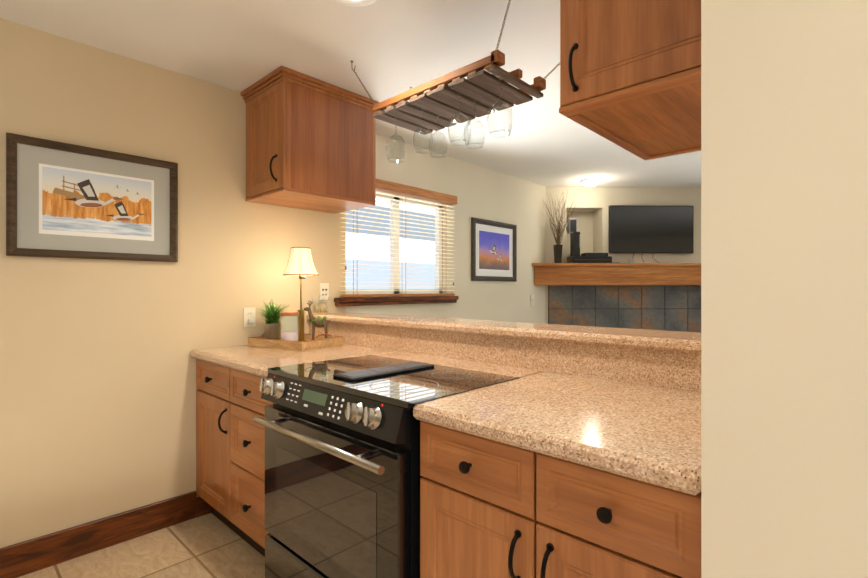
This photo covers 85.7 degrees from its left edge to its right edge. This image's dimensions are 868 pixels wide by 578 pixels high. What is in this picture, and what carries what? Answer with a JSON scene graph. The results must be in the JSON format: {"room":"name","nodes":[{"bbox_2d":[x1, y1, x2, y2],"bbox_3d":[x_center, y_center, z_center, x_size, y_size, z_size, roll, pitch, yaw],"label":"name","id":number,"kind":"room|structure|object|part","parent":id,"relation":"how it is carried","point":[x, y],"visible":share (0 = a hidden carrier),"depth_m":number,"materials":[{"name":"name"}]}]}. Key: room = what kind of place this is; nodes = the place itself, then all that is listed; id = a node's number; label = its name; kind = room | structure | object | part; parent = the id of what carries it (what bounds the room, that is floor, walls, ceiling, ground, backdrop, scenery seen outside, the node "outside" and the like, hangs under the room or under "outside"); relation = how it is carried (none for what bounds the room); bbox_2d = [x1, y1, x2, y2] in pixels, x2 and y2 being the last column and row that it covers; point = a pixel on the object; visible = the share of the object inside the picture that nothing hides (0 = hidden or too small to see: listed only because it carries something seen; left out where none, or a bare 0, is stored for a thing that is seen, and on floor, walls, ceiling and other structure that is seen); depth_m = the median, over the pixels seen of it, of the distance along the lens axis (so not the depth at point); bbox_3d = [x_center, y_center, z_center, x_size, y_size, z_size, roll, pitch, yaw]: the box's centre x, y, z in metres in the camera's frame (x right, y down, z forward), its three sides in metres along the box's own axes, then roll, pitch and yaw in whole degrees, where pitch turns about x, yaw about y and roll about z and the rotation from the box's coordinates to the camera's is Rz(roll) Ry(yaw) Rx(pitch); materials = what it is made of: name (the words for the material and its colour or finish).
{"room":"kitchen","nodes":[
{"label":"kitchen","id":0,"kind":"room"},
{"bbox_2d":[17,513,264,577],"bbox_3d":[-0.861,1.240,-0.116,4.300,0.004,4.700,0,0,43],"label":"floor","id":1,"kind":"structure","parent":0,"point":[210,545],"depth_m":2.15,"materials":[{"name":"beige tile"}]},
{"bbox_2d":[196,360,229,527],"bbox_3d":[-0.911,0.806,2.633,0.437,0.866,0.660,0,0,43],"label":"base cabinet","id":2,"kind":"object","parent":1,"relation":"on","point":[213,384],"depth_m":2.40,"materials":[{"name":"brown wood"}]},
{"bbox_2d":[230,356,397,556],"bbox_3d":[-0.595,0.806,2.334,0.434,0.866,0.660,0,0,43],"label":"base cabinet","id":3,"kind":"object","parent":1,"relation":"on","point":[247,437],"depth_m":2.13,"materials":[{"name":"brown wood"}]},
{"bbox_2d":[190,344,401,379],"bbox_3d":[-0.748,0.350,2.484,0.879,0.045,0.732,0,0,43],"label":"countertop","id":4,"kind":"structure","parent":3,"relation":"on","point":[251,361],"depth_m":2.31,"materials":[{"name":"beige stone"}]},
{"bbox_2d":[248,333,342,350],"bbox_3d":[-0.794,0.288,2.696,0.420,0.078,0.330,0,0,29],"label":"wood tray","id":5,"kind":"object","parent":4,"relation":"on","point":[309,343],"visible":0.67,"depth_m":2.58,"materials":[{"name":"brown wood"}]},
{"bbox_2d":[246,301,290,339],"bbox_3d":[-0.929,0.186,2.715,0.257,0.263,0.310,0,0,43],"label":"plant pot","id":6,"kind":"object","parent":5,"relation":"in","point":[271,314],"visible":0.94,"depth_m":2.70,"materials":[{"name":"plant"}]},
{"bbox_2d":[280,311,298,340],"bbox_3d":[-0.800,0.223,2.593,0.102,0.190,0.102,0,0,43],"label":"candle jar","id":7,"kind":"object","parent":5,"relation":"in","point":[289,335],"visible":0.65,"depth_m":2.56,"materials":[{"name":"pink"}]},
{"bbox_2d":[283,247,318,340],"bbox_3d":[-0.820,0.039,2.768,0.318,0.558,0.196,0,0,43],"label":"table lamp","id":8,"kind":"object","parent":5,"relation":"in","point":[300,264],"visible":0.85,"depth_m":2.68,"materials":[{"name":"beige fabric"}]},
{"bbox_3d":[-0.776,-0.159,2.726,0.196,0.163,0.196,0,0,43],"label":"lamp shade","id":9,"kind":"part","parent":8,"relation":"part of","materials":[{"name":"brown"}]},
{"bbox_2d":[304,301,330,339],"bbox_3d":[-0.667,0.192,2.672,0.112,0.251,0.112,0,0,43],"label":"deer figurine","id":10,"kind":"object","parent":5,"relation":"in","point":[319,322],"visible":0.96,"depth_m":2.66,"materials":[{"name":"brown"}]},
{"bbox_2d":[253,355,519,577],"bbox_3d":[-0.211,0.775,1.782,0.862,0.927,0.622,0,0,43],"label":"range","id":11,"kind":"object","parent":1,"relation":"on","point":[342,468],"visible":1,"depth_m":1.57,"materials":[{"name":"black metal"}]},
{"bbox_2d":[310,321,700,391],"bbox_3d":[0.181,0.722,2.311,2.466,1.034,0.255,0,0,43],"label":"backsplash","id":12,"kind":"structure","parent":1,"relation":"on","point":[489,354],"depth_m":1.90,"materials":[{"name":"brown stone"}]},
{"bbox_2d":[306,312,700,355],"bbox_3d":[0.173,0.184,2.303,2.466,0.042,0.327,0,0,43],"label":"countertop","id":13,"kind":"structure","parent":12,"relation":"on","point":[688,343],"depth_m":1.91,"materials":[{"name":"beige stone"}]},
{"bbox_2d":[310,294,330,313],"bbox_3d":[-0.739,0.099,3.045,0.111,0.127,0.111,0,0,43],"label":"candleholder","id":14,"kind":"object","parent":13,"relation":"on","point":[320,308],"visible":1,"depth_m":3.02,"materials":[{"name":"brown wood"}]},
{"bbox_2d":[420,424,700,577],"bbox_3d":[0.451,0.805,1.341,0.740,0.866,0.660,0,0,43],"label":"base cabinet","id":15,"kind":"object","parent":1,"relation":"on","point":[487,510],"depth_m":1.09,"materials":[{"name":"brown wood"}]},
{"bbox_2d":[413,372,700,503],"bbox_3d":[0.453,0.350,1.345,0.741,0.045,0.732,0,0,43],"label":"countertop","id":16,"kind":"structure","parent":15,"relation":"on","point":[648,435],"depth_m":1.16,"materials":[{"name":"beige stone"}]},
{"bbox_2d":[0,18,544,547],"bbox_3d":[-1.394,0.048,2.534,0.120,2.390,7.850,0,0,43],"label":"wall","id":17,"kind":"structure","parent":0,"point":[98,388],"depth_m":2.38,"materials":[{"name":"paint"}]},
{"bbox_2d":[6,132,177,261],"bbox_3d":[-1.583,-0.401,2.223,0.028,0.520,0.667,0,0,43],"label":"framed picture","id":18,"kind":"object","parent":17,"relation":"attached to","point":[65,200],"visible":1,"depth_m":2.19},
{"bbox_2d":[42,166,151,237],"bbox_3d":[-1.587,-0.403,2.227,0.001,0.278,0.429,0,0,43],"label":"print","id":19,"kind":"object","parent":18,"relation":"attached to","point":[76,201],"depth_m":2.21,"materials":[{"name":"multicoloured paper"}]},
{"bbox_2d":[0,491,210,577],"bbox_3d":[-2.636,1.168,1.122,0.020,0.141,4.054,0,0,43],"label":"baseboard","id":20,"kind":"structure","parent":17,"relation":"attached to","point":[35,554],"depth_m":2.21,"materials":[{"name":"brown wood"}]},
{"bbox_2d":[243,307,254,326],"bbox_3d":[-1.082,0.168,2.754,0.030,0.115,0.072,0,0,43],"label":"electrical outlet","id":21,"kind":"object","parent":17,"relation":"attached to","point":[248,319],"visible":1,"depth_m":2.75,"materials":[{"name":"beige plastic"}]},
{"bbox_2d":[241,65,378,212],"bbox_3d":[-0.734,-0.830,2.793,0.477,0.632,0.662,0,0,43],"label":"upper cabinet","id":22,"kind":"object","parent":17,"relation":"attached to","point":[310,143],"visible":0.96,"depth_m":2.63,"materials":[{"name":"brown wood"}]},
{"bbox_2d":[320,283,328,299],"bbox_3d":[-0.735,0.018,3.135,0.008,0.112,0.070,0,0,43],"label":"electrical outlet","id":23,"kind":"object","parent":17,"relation":"attached to","point":[324,289],"visible":0.85,"depth_m":3.13,"materials":[{"name":"beige plastic"}]},
{"bbox_2d":[334,179,458,305],"bbox_3d":[-0.266,-0.339,3.655,0.175,0.915,1.250,0,0,43],"label":"window","id":24,"kind":"structure","parent":17,"relation":"in","point":[405,190],"depth_m":3.68,"materials":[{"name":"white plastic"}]},
{"bbox_2d":[340,192,454,296],"bbox_3d":[-0.230,-0.335,3.620,0.054,0.784,1.160,0,0,43],"label":"window blinds","id":25,"kind":"object","parent":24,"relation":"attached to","point":[390,295],"visible":0.9,"depth_m":3.59,"materials":[{"name":"beige plastic"}]},
{"bbox_2d":[471,217,516,281],"bbox_3d":[0.593,-0.363,4.517,0.028,0.577,0.707,0,0,43],"label":"framed picture","id":26,"kind":"object","parent":17,"relation":"attached to","point":[493,250],"visible":1,"depth_m":4.50,"materials":[{"name":"black"}]},
{"bbox_2d":[479,230,509,270],"bbox_3d":[0.589,-0.365,4.521,0.001,0.356,0.491,0,0,43],"label":"print","id":27,"kind":"object","parent":26,"relation":"attached to","point":[494,245],"depth_m":4.52,"materials":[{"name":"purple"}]},
{"bbox_2d":[530,295,533,305],"bbox_3d":[1.060,0.124,5.023,0.012,0.115,0.072,0,0,43],"label":"light switch","id":28,"kind":"object","parent":17,"relation":"attached to","point":[531,300],"visible":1,"depth_m":5.01,"materials":[{"name":"beige plastic"}]},
{"bbox_2d":[0,0,700,186],"bbox_3d":[1.380,-1.178,0.954,6.320,0.060,9.376,0,0,43],"label":"ceiling","id":29,"kind":"structure","parent":0,"point":[390,48],"depth_m":2.24,"materials":[{"name":"paint"}]},
{"bbox_2d":[334,0,376,6],"bbox_3d":[-0.311,-1.142,1.782,0.216,0.010,0.216,0,0,43],"label":"recessed light","id":30,"kind":"object","parent":29,"relation":"in","point":[356,3],"visible":1,"depth_m":1.86,"materials":[{"name":"white"}]},
{"bbox_2d":[350,0,559,162],"bbox_3d":[0.137,-0.870,2.106,1.167,0.553,0.458,0,0,43],"label":"wine rack","id":31,"kind":"object","parent":29,"relation":"hanging from","point":[426,108],"visible":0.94,"depth_m":1.98,"materials":[{"name":"brown wood"}]},
{"bbox_2d":[580,178,600,186],"bbox_3d":[1.655,-1.116,4.942,0.207,0.060,0.207,0,0,43],"label":"dome light","id":32,"kind":"object","parent":29,"relation":"attached to","point":[589,182],"visible":1,"depth_m":4.88,"materials":[{"name":"white glass"}]},
{"bbox_2d":[559,0,700,159],"bbox_3d":[0.786,-0.831,1.431,0.582,0.632,0.748,0,0,43],"label":"upper cabinet","id":33,"kind":"object","parent":29,"relation":"hanging from","point":[630,75],"visible":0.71,"depth_m":1.29,"materials":[{"name":"brown wood"}]},
{"bbox_2d":[545,186,700,323],"bbox_3d":[2.393,0.049,5.411,2.300,2.390,0.300,0,0,-2],"label":"wall","id":34,"kind":"structure","parent":0,"point":[590,213],"depth_m":5.26,"materials":[{"name":"paint"}]},
{"bbox_2d":[566,219,576,233],"bbox_3d":[1.563,-0.711,5.388,0.090,0.160,0.260,0,0,-2],"label":"picture frame","id":35,"kind":"object","parent":34,"relation":"attached to","point":[571,227],"visible":0.75,"depth_m":5.26,"materials":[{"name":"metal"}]},
{"bbox_2d":[532,263,700,284],"bbox_3d":[2.243,-0.159,5.149,2.394,0.237,0.213,0,0,-2],"label":"mantel shelf","id":36,"kind":"object","parent":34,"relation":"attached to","point":[617,273],"visible":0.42,"depth_m":5.06,"materials":[{"name":"brown wood"}]},
{"bbox_2d":[542,190,576,262],"bbox_3d":[1.363,-0.676,5.107,0.296,0.792,0.314,0,0,43],"label":"vase","id":37,"kind":"object","parent":36,"relation":"on","point":[557,248],"visible":0.98,"depth_m":5.10,"materials":[{"name":"brown metal"}]},
{"bbox_2d":[567,232,633,262],"bbox_3d":[1.843,-0.450,5.128,0.715,0.342,0.176,0,0,-2],"label":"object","id":38,"kind":"object","parent":36,"relation":"on","point":[575,257],"visible":0.83,"depth_m":5.06,"materials":[{"name":"black plastic"}]},
{"bbox_2d":[609,205,693,262],"bbox_3d":[2.418,-0.604,5.220,0.940,0.644,0.081,0,0,-2],"label":"screen","id":39,"kind":"object","parent":36,"relation":"on","point":[653,229],"visible":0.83,"depth_m":5.19,"materials":[{"name":"black plastic"}]},
{"bbox_2d":[548,286,700,332],"bbox_3d":[2.362,0.604,5.248,2.170,1.279,0.021,0,0,-2],"label":"tile surround","id":40,"kind":"structure","parent":34,"relation":"attached to","point":[671,308],"depth_m":5.23,"materials":[{"name":"slate tile"},{"name":"grout"}]},
{"bbox_2d":[701,0,867,577],"bbox_3d":[0.845,0.047,1.036,0.246,2.390,0.840,0,0,43],"label":"wall","id":41,"kind":"structure","parent":0,"point":[784,288],"depth_m":0.74,"materials":[{"name":"paint"}]},
{"label":"outside","id":42,"kind":"structure","parent":0,"visible":0},
{"bbox_2d":[346,198,434,288],"bbox_3d":[-0.920,-0.456,4.254,0.001,3.000,4.200,0,0,43],"label":"window","id":43,"kind":"structure","parent":42,"point":[422,274],"depth_m":4.71,"materials":[{"name":"glass"}]}
]}

